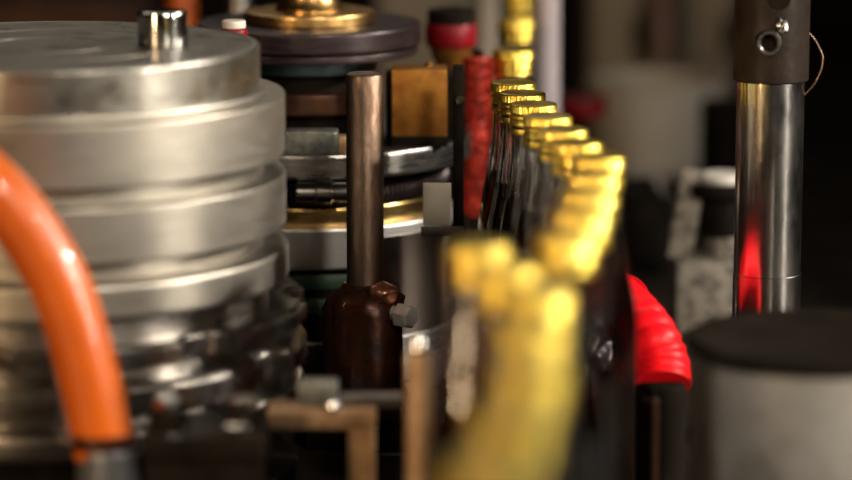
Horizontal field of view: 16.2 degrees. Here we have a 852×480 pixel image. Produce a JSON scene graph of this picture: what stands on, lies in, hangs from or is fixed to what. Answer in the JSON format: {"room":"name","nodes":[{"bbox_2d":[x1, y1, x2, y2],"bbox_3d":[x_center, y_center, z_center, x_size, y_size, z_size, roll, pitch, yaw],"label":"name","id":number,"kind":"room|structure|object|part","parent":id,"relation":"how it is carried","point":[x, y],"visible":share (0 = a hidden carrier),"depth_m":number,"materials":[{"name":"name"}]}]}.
{"room":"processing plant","nodes":[
{"label":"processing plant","id":0,"kind":"room"},
{"bbox_2d":[160,0,851,65],"bbox_3d":[0.000,-1.339,4.393,6.000,3.600,0.100,0,11,0],"label":"wall","id":1,"kind":"structure","parent":0,"point":[830,20],"depth_m":4.53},
{"bbox_3d":[0.000,0.941,2.279,6.000,0.100,7.000,0,11,0],"label":"floor","id":2,"kind":"structure","parent":0,"visible":0},
{"bbox_2d":[267,66,851,479],"bbox_3d":[0.000,0.411,2.280,1.900,0.942,2.600,0,11,0],"label":"machine","id":3,"kind":"object","parent":2,"relation":"on","point":[826,225],"depth_m":2.29,"materials":[{"name":"black metal"}]},
{"bbox_2d":[0,152,145,479],"bbox_3d":[-0.250,0.056,1.481,0.224,0.235,0.035,0,11,0],"label":"hose","id":4,"kind":"object","parent":3,"relation":"on","point":[104,444],"visible":0.98,"depth_m":1.47,"materials":[{"name":"orange rubber"}]},
{"bbox_2d":[0,0,159,21],"bbox_3d":[-0.378,-0.183,3.037,0.208,0.128,0.133,0,11,0],"label":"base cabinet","id":5,"kind":"object","parent":3,"relation":"on","point":[10,10],"visible":0.16,"depth_m":2.97,"materials":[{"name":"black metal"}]},
{"bbox_3d":[-0.378,-0.175,2.982,0.179,0.103,0.006,0,11,0],"label":"door","id":6,"kind":"part","parent":5,"relation":"part of","materials":[{"name":"brown wood"}]},
{"bbox_2d":[0,8,306,479],"bbox_3d":[-0.209,0.004,1.674,0.285,0.266,0.284,7,13,34],"label":"metal cylinder","id":7,"kind":"object","parent":3,"relation":"on","point":[156,141],"visible":0.86,"depth_m":1.57,"materials":[{"name":"metal"}]},
{"bbox_2d":[167,0,196,26],"bbox_3d":[-0.189,-0.103,2.336,0.035,0.231,0.035,0,11,0],"label":"pipe","id":8,"kind":"object","parent":3,"relation":"on","point":[190,6],"visible":0.02,"depth_m":2.31,"materials":[{"name":"orange metal"}]},
{"bbox_2d":[141,395,269,479],"bbox_3d":[-0.110,0.125,1.498,0.061,0.093,0.056,0,11,0],"label":"housing","id":9,"kind":"object","parent":3,"relation":"on","point":[176,443],"visible":1,"depth_m":1.47,"materials":[{"name":"black metal"}]},
{"bbox_2d":[221,19,247,35],"bbox_3d":[-0.117,-0.015,1.842,0.017,0.241,0.017,0,11,0],"label":"fitting","id":10,"kind":"object","parent":3,"relation":"on","point":[233,25],"visible":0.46,"depth_m":1.81,"materials":[{"name":"white metal"}]},
{"bbox_2d":[226,0,250,13],"bbox_3d":[-0.137,-0.085,2.208,0.026,0.243,0.026,0,11,0],"label":"chrome post","id":11,"kind":"object","parent":3,"relation":"on","point":[233,6],"visible":0.02,"depth_m":2.18,"materials":[{"name":"metal"}]},
{"bbox_2d":[197,0,470,385],"bbox_3d":[-0.075,-0.041,1.947,0.208,0.254,0.216,0,11,0],"label":"machine part","id":12,"kind":"object","parent":3,"relation":"on","point":[308,48],"visible":0.55,"depth_m":1.88,"materials":[{"name":"gold metal"}]},
{"bbox_3d":[-0.075,-0.093,1.941,0.093,0.013,0.093,0,11,0],"label":"brown plate","id":13,"kind":"part","parent":12,"relation":"part of","materials":[{"name":"brown metal"}]},
{"bbox_3d":[0.003,0.026,1.920,0.017,0.073,0.106,6,12,28],"label":"guard plate","id":14,"kind":"part","parent":12,"relation":"part of","materials":[{"name":"metal"}]},
{"bbox_3d":[-0.046,0.117,1.543,0.069,0.092,0.026,0,11,0],"label":"tan bracket","id":15,"kind":"part","parent":3,"relation":"part of","materials":[{"name":"brown metal"}]},
{"bbox_2d":[305,71,417,449],"bbox_3d":[-0.036,0.010,1.768,0.070,0.219,0.060,0,11,0],"label":"rod","id":16,"kind":"object","parent":3,"relation":"on","point":[363,319],"visible":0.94,"depth_m":1.76,"materials":[{"name":"orange metal"}]},
{"bbox_3d":[-0.036,0.112,1.787,0.070,0.012,0.060,0,11,0],"label":"plate","id":17,"kind":"part","parent":16,"relation":"part of","materials":[{"name":"black metal"}]},
{"bbox_2d":[321,281,405,426],"bbox_3d":[-0.036,0.065,1.779,0.053,0.083,0.050,0,11,0],"label":"socket","id":18,"kind":"object","parent":16,"relation":"attached to","point":[363,322],"depth_m":1.76,"materials":[{"name":"brown metal"}]},
{"bbox_3d":[-0.033,0.128,1.546,0.013,0.070,0.022,0,11,0],"label":"leg","id":19,"kind":"part","parent":3,"relation":"part of","materials":[{"name":"brown wood"}]},
{"bbox_3d":[-0.028,0.082,1.537,0.032,0.006,0.010,0,11,0],"label":"rail","id":20,"kind":"part","parent":3,"relation":"part of","materials":[{"name":"metal"}]},
{"bbox_2d":[406,337,431,479],"bbox_3d":[-0.003,0.112,1.461,0.019,0.133,0.019,0,11,0],"label":"post","id":21,"kind":"object","parent":3,"relation":"on","point":[418,360],"visible":0.98,"depth_m":1.45,"materials":[{"name":"beige metal"}]},
{"bbox_2d":[376,0,477,109],"bbox_3d":[0.001,-0.199,2.932,0.097,0.198,0.133,0,11,0],"label":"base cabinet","id":22,"kind":"object","parent":3,"relation":"on","point":[417,9],"visible":0.02,"depth_m":2.87,"materials":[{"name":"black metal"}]},
{"bbox_2d":[421,64,464,240],"bbox_3d":[0.010,0.000,1.830,0.027,0.215,0.011,0,11,0],"label":"bracket","id":23,"kind":"object","parent":3,"relation":"on","point":[436,196],"visible":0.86,"depth_m":1.82,"materials":[{"name":"black metal"}]},
{"bbox_3d":[0.007,-0.022,1.823,0.017,0.026,0.003,0,11,0],"label":"bracket plate","id":24,"kind":"part","parent":23,"relation":"part of","materials":[{"name":"beige metal"}]},
{"bbox_2d":[425,7,476,201],"bbox_3d":[0.017,-0.045,2.042,0.035,0.226,0.035,0,11,0],"label":"bollard","id":25,"kind":"object","parent":3,"relation":"on","point":[450,32],"visible":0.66,"depth_m":2.01,"materials":[{"name":"red metal"}]},
{"bbox_3d":[0.017,-0.023,2.046,0.013,0.181,0.013,0,11,0],"label":"post","id":26,"kind":"part","parent":25,"relation":"part of","materials":[{"name":"black metal"}]},
{"bbox_2d":[461,49,495,238],"bbox_3d":[0.034,-0.025,1.995,0.025,0.204,0.025,0,11,0],"label":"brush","id":27,"kind":"object","parent":3,"relation":"on","point":[478,68],"visible":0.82,"depth_m":1.98,"materials":[{"name":"red plastic"}]},
{"bbox_2d":[480,0,499,79],"bbox_3d":[0.054,-0.143,2.563,0.025,0.226,0.025,0,11,0],"label":"column","id":28,"kind":"structure","parent":3,"relation":"on","point":[489,9],"depth_m":2.55,"materials":[{"name":"white plastic"}]},
{"bbox_2d":[534,0,559,111],"bbox_3d":[0.089,-0.092,2.206,0.028,0.257,0.028,0,11,0],"label":"column","id":29,"kind":"structure","parent":3,"relation":"on","point":[547,12],"depth_m":2.19,"materials":[{"name":"white metal"}]},
{"bbox_2d":[560,93,605,137],"bbox_3d":[0.125,-0.062,2.446,0.042,0.111,0.042,0,11,0],"label":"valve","id":30,"kind":"object","parent":3,"relation":"on","point":[584,107],"visible":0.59,"depth_m":2.42,"materials":[{"name":"red metal"}]},
{"bbox_3d":[0.125,-0.054,2.447,0.020,0.095,0.020,0,11,0],"label":"stem","id":31,"kind":"part","parent":30,"relation":"part of","materials":[{"name":"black metal"}]},
{"bbox_2d":[584,0,646,126],"bbox_3d":[0.193,-0.216,3.051,0.056,0.188,0.133,0,11,0],"label":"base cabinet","id":32,"kind":"object","parent":3,"relation":"on","point":[615,30],"visible":0.65,"depth_m":3.00,"materials":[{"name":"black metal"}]},
{"bbox_3d":[0.193,-0.209,2.996,0.048,0.150,0.006,0,11,0],"label":"door","id":33,"kind":"part","parent":32,"relation":"part of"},
{"bbox_3d":[0.212,-0.204,2.990,0.008,0.038,0.008,0,11,0],"label":"handle","id":34,"kind":"part","parent":32,"relation":"part of","materials":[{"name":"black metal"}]},
{"bbox_2d":[622,177,661,259],"bbox_3d":[0.169,-0.017,2.368,0.027,0.051,0.093,0,11,0],"label":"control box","id":35,"kind":"object","parent":3,"relation":"on","point":[641,196],"visible":0.79,"depth_m":2.33,"materials":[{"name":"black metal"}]},
{"bbox_3d":[0.169,-0.039,2.364,0.027,0.006,0.093,0,11,0],"label":"lid","id":36,"kind":"part","parent":35,"relation":"part of","materials":[{"name":"black metal"}]},
{"bbox_2d":[624,173,672,212],"bbox_3d":[0.182,-0.040,2.552,0.056,0.028,0.056,0,11,0],"label":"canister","id":37,"kind":"object","parent":3,"relation":"on","point":[666,206],"visible":0.24,"depth_m":2.55,"materials":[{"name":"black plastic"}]},
{"bbox_2d":[642,385,658,479],"bbox_3d":[0.118,0.116,1.584,0.013,0.080,0.013,0,11,0],"label":"post","id":38,"kind":"object","parent":3,"relation":"on","point":[650,402],"visible":1,"depth_m":1.58,"materials":[{"name":"black metal"}]},
{"bbox_2d":[589,68,727,177],"bbox_3d":[0.211,-0.106,2.743,0.126,0.087,0.126,0,11,0],"label":"plastic tub","id":39,"kind":"object","parent":3,"relation":"on","point":[651,118],"visible":0.85,"depth_m":2.70,"materials":[{"name":"beige plastic"}]},
{"bbox_2d":[630,275,690,479],"bbox_3d":[0.117,0.075,1.722,0.048,0.109,0.156,-1,11,-6],"label":"hose","id":40,"kind":"object","parent":3,"relation":"on","point":[662,362],"visible":0.55,"depth_m":1.65,"materials":[{"name":"red plastic"}]},
{"bbox_2d":[648,0,672,67],"bbox_3d":[0.233,-0.203,2.979,0.036,0.190,0.036,0,11,0],"label":"pipe","id":41,"kind":"object","parent":3,"relation":"on","point":[660,11],"visible":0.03,"depth_m":2.97,"materials":[{"name":"black metal"}]},
{"bbox_2d":[666,168,734,333],"bbox_3d":[0.197,0.005,2.083,0.061,0.112,0.052,0,11,0],"label":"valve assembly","id":42,"kind":"object","parent":3,"relation":"on","point":[701,280],"visible":0.77,"depth_m":2.07,"materials":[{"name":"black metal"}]},
{"bbox_3d":[0.180,-0.018,2.078,0.027,0.065,0.008,0,11,0],"label":"lever","id":43,"kind":"part","parent":42,"relation":"part of","materials":[{"name":"grey metal"}]},
{"bbox_3d":[0.205,-0.035,2.078,0.046,0.010,0.046,0,11,0],"label":"knob","id":44,"kind":"part","parent":42,"relation":"part of","materials":[{"name":"black rubber"}]},
{"bbox_2d":[672,0,734,97],"bbox_3d":[0.279,-0.216,3.051,0.062,0.188,0.133,0,11,0],"label":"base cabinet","id":45,"kind":"object","parent":3,"relation":"on","point":[703,30],"visible":0.56,"depth_m":2.99,"materials":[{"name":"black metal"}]},
{"bbox_3d":[0.300,-0.204,2.990,0.008,0.038,0.008,0,11,0],"label":"handle","id":46,"kind":"part","parent":45,"relation":"part of","materials":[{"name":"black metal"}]},
{"bbox_2d":[699,97,736,170],"bbox_3d":[0.250,-0.072,2.546,0.056,0.094,0.056,0,11,0],"label":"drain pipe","id":47,"kind":"object","parent":3,"relation":"on","point":[717,129],"visible":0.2,"depth_m":2.53,"materials":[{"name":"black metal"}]},
{"bbox_2d":[685,309,851,479],"bbox_3d":[0.193,0.110,1.481,0.131,0.129,0.131,0,11,0],"label":"metal canister","id":48,"kind":"object","parent":3,"relation":"on","point":[771,390],"visible":1,"depth_m":1.43,"materials":[{"name":"grey metal"}]},
{"bbox_3d":[0.193,0.050,1.470,0.131,0.006,0.131,0,11,0],"label":"lid","id":49,"kind":"part","parent":48,"relation":"part of","materials":[{"name":"black metal"}]},
{"bbox_2d":[732,0,823,313],"bbox_3d":[0.199,-0.028,1.758,0.049,0.298,0.044,-9,14,-41],"label":"support post","id":50,"kind":"object","parent":3,"relation":"on","point":[772,37],"visible":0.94,"depth_m":1.74,"materials":[{"name":"silver metal"}]},
{"bbox_3d":[0.042,0.138,1.673,0.151,0.004,1.630,0,11,0],"label":"track","id":51,"kind":"object","parent":3,"relation":"on","visible":0},
{"bbox_2d":[429,239,509,479],"bbox_3d":[0.023,0.100,1.322,0.042,0.200,0.042,-4,11,-20],"label":"lever","id":52,"kind":"object","parent":51,"relation":"on","point":[462,255],"visible":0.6,"depth_m":1.30,"materials":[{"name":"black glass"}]},
{"bbox_3d":[0.023,0.101,1.322,0.042,0.197,0.042,-4,11,-20],"label":"glass","id":53,"kind":"part","parent":52,"relation":"part of","materials":[{"name":"white"}]},
{"bbox_2d":[445,454,534,479],"bbox_3d":[0.020,0.169,0.959,0.042,0.200,0.042,-4,11,-21],"label":"lever","id":54,"kind":"object","parent":51,"relation":"on","point":[478,466],"visible":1,"depth_m":0.94,"materials":[{"name":"gold glass"}]},
{"bbox_2d":[457,259,538,457],"bbox_3d":[0.034,0.109,1.275,0.042,0.200,0.042,-8,13,-35],"label":"lever","id":55,"kind":"object","parent":51,"relation":"on","point":[491,277],"visible":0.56,"depth_m":1.25,"materials":[{"name":"gold metal"}]},
{"bbox_3d":[0.034,0.110,1.276,0.042,0.197,0.042,-8,13,-35],"label":"glass","id":56,"kind":"part","parent":55,"relation":"part of","materials":[{"name":"white"}]},
{"bbox_2d":[478,79,535,238],"bbox_3d":[0.053,0.002,1.842,0.042,0.200,0.042,7,13,34],"label":"lever","id":57,"kind":"object","parent":51,"relation":"on","point":[496,86],"visible":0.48,"depth_m":1.82,"materials":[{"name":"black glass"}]},
{"bbox_3d":[0.053,0.003,1.843,0.042,0.197,0.042,7,13,34],"label":"glass","id":58,"kind":"part","parent":57,"relation":"part of","materials":[{"name":"white"}]},
{"bbox_2d":[470,403,553,479],"bbox_3d":[0.029,0.156,1.025,0.042,0.200,0.042,8,13,37],"label":"lever","id":59,"kind":"object","parent":51,"relation":"on","point":[525,431],"visible":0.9,"depth_m":1.00,"materials":[{"name":"gold metal"}]},
{"bbox_3d":[0.029,0.157,1.025,0.042,0.197,0.042,8,13,37],"label":"glass","id":60,"kind":"part","parent":59,"relation":"part of","materials":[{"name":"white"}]},
{"bbox_2d":[489,47,534,136],"bbox_3d":[0.058,-0.028,2.001,0.042,0.200,0.042,-4,11,-18],"label":"lever","id":61,"kind":"object","parent":51,"relation":"on","point":[511,62],"visible":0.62,"depth_m":1.97,"materials":[{"name":"gold metal"}]},
{"bbox_2d":[489,16,536,121],"bbox_3d":[0.065,-0.062,2.180,0.042,0.200,0.042,10,15,43],"label":"lever","id":62,"kind":"object","parent":51,"relation":"on","point":[512,31],"visible":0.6,"depth_m":2.15,"materials":[{"name":"gold metal"}]},
{"bbox_2d":[486,89,545,239],"bbox_3d":[0.057,0.011,1.796,0.042,0.200,0.042,-8,13,-35],"label":"lever","id":63,"kind":"object","parent":51,"relation":"on","point":[505,97],"visible":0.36,"depth_m":1.78,"materials":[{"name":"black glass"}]},
{"bbox_3d":[0.057,0.012,1.797,0.042,0.197,0.042,-8,13,-35],"label":"glass","id":64,"kind":"part","parent":63,"relation":"part of","materials":[{"name":"white"}]},
{"bbox_2d":[501,0,534,48],"bbox_3d":[0.072,-0.095,2.357,0.042,0.200,0.042,5,12,24],"label":"lever","id":65,"kind":"object","parent":51,"relation":"on","point":[526,8],"visible":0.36,"depth_m":2.33,"materials":[{"name":"gold metal"}]},
{"bbox_2d":[498,100,557,258],"bbox_3d":[0.062,0.019,1.751,0.042,0.200,0.042,3,11,13],"label":"lever","id":66,"kind":"object","parent":51,"relation":"on","point":[517,109],"visible":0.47,"depth_m":1.73,"materials":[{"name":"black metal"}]},
{"bbox_3d":[0.062,0.021,1.751,0.042,0.197,0.042,2,11,13],"label":"glass","id":67,"kind":"part","parent":66,"relation":"part of","materials":[{"name":"white"}]},
{"bbox_2d":[490,356,567,479],"bbox_3d":[0.037,0.143,1.095,0.044,0.200,0.044,-10,15,-43],"label":"lever","id":68,"kind":"object","parent":51,"relation":"on","point":[532,380],"visible":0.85,"depth_m":1.07,"materials":[{"name":"gold metal"}]},
{"bbox_3d":[0.037,0.144,1.095,0.042,0.197,0.042,-10,15,-43],"label":"glass","id":69,"kind":"part","parent":68,"relation":"part of","materials":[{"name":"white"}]},
{"bbox_2d":[494,317,573,479],"bbox_3d":[0.040,0.130,1.161,0.042,0.200,0.042,-5,12,-24],"label":"lever","id":70,"kind":"object","parent":51,"relation":"on","point":[522,336],"visible":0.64,"depth_m":1.14,"materials":[{"name":"gold metal"}]},
{"bbox_3d":[0.040,0.132,1.161,0.042,0.197,0.042,-5,12,-24],"label":"glass","id":71,"kind":"part","parent":70,"relation":"part of","materials":[{"name":"white"}]},
{"bbox_2d":[511,112,572,260],"bbox_3d":[0.069,0.028,1.704,0.042,0.200,0.042,-10,14,-42],"label":"lever","id":72,"kind":"object","parent":51,"relation":"on","point":[532,122],"visible":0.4,"depth_m":1.68,"materials":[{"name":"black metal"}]},
{"bbox_3d":[0.069,0.029,1.704,0.042,0.197,0.042,-10,14,-42],"label":"glass","id":73,"kind":"part","parent":72,"relation":"part of","materials":[{"name":"white"}]},
{"bbox_2d":[503,282,585,479],"bbox_3d":[0.045,0.118,1.228,0.042,0.200,0.042,-1,11,-4],"label":"lever","id":74,"kind":"object","parent":51,"relation":"on","point":[549,300],"visible":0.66,"depth_m":1.21,"materials":[{"name":"gold metal"}]},
{"bbox_3d":[0.045,0.119,1.228,0.042,0.197,0.042,-1,11,-4],"label":"glass","id":75,"kind":"part","parent":74,"relation":"part of","materials":[{"name":"white"}]},
{"bbox_2d":[527,125,588,262],"bbox_3d":[0.075,0.037,1.655,0.042,0.200,0.042,-3,11,-14],"label":"lever","id":76,"kind":"object","parent":51,"relation":"on","point":[547,134],"visible":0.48,"depth_m":1.63,"materials":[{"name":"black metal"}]},
{"bbox_3d":[0.075,0.038,1.655,0.042,0.197,0.042,-3,11,-14],"label":"glass","id":77,"kind":"part","parent":76,"relation":"part of","materials":[{"name":"white"}]},
{"bbox_2d":[534,228,610,479],"bbox_3d":[0.062,0.095,1.347,0.042,0.200,0.042,1,11,5],"label":"lever","id":78,"kind":"object","parent":51,"relation":"on","point":[564,256],"visible":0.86,"depth_m":1.32,"materials":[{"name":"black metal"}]},
{"bbox_2d":[548,137,602,228],"bbox_3d":[0.080,0.046,1.610,0.042,0.200,0.042,7,13,33],"label":"lever","id":79,"kind":"object","parent":51,"relation":"on","point":[562,149],"visible":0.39,"depth_m":1.58,"materials":[{"name":"gold metal"}]},
{"bbox_3d":[0.080,0.047,1.610,0.042,0.197,0.042,7,13,33],"label":"glass","id":80,"kind":"part","parent":79,"relation":"part of","materials":[{"name":"white"}]},
{"bbox_2d":[549,205,622,479],"bbox_3d":[0.071,0.084,1.405,0.042,0.200,0.042,-2,11,-13],"label":"lever","id":81,"kind":"object","parent":51,"relation":"on","point":[596,219],"visible":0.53,"depth_m":1.39,"materials":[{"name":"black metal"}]},
{"bbox_3d":[0.071,0.086,1.405,0.042,0.197,0.042,-2,11,-13],"label":"glass","id":82,"kind":"part","parent":81,"relation":"part of","materials":[{"name":"white"}]},
{"bbox_2d":[559,186,629,479],"bbox_3d":[0.078,0.074,1.458,0.042,0.200,0.042,6,12,30],"label":"lever","id":83,"kind":"object","parent":51,"relation":"on","point":[599,196],"visible":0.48,"depth_m":1.44,"materials":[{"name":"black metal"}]},
{"bbox_3d":[0.078,0.076,1.459,0.042,0.197,0.042,6,12,30],"label":"glass","id":84,"kind":"part","parent":83,"relation":"part of","materials":[{"name":"white"}]},
{"bbox_2d":[565,168,632,479],"bbox_3d":[0.083,0.065,1.510,0.042,0.200,0.042,-5,12,-24],"label":"lever","id":85,"kind":"object","parent":51,"relation":"on","point":[609,178],"visible":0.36,"depth_m":1.49,"materials":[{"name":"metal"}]},
{"bbox_3d":[0.083,0.066,1.511,0.042,0.197,0.042,-5,12,-24],"label":"glass","id":86,"kind":"part","parent":85,"relation":"part of","materials":[{"name":"white"}]},
{"bbox_2d":[571,151,636,479],"bbox_3d":[0.089,0.054,1.563,0.042,0.200,0.042,-6,12,-31],"label":"lever","id":87,"kind":"object","parent":51,"relation":"on","point":[590,159],"visible":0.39,"depth_m":1.55,"materials":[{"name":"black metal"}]},
{"bbox_3d":[0.089,0.056,1.563,0.042,0.197,0.042,-6,12,-31],"label":"glass","id":88,"kind":"part","parent":87,"relation":"part of","materials":[{"name":"white"}]}
]}

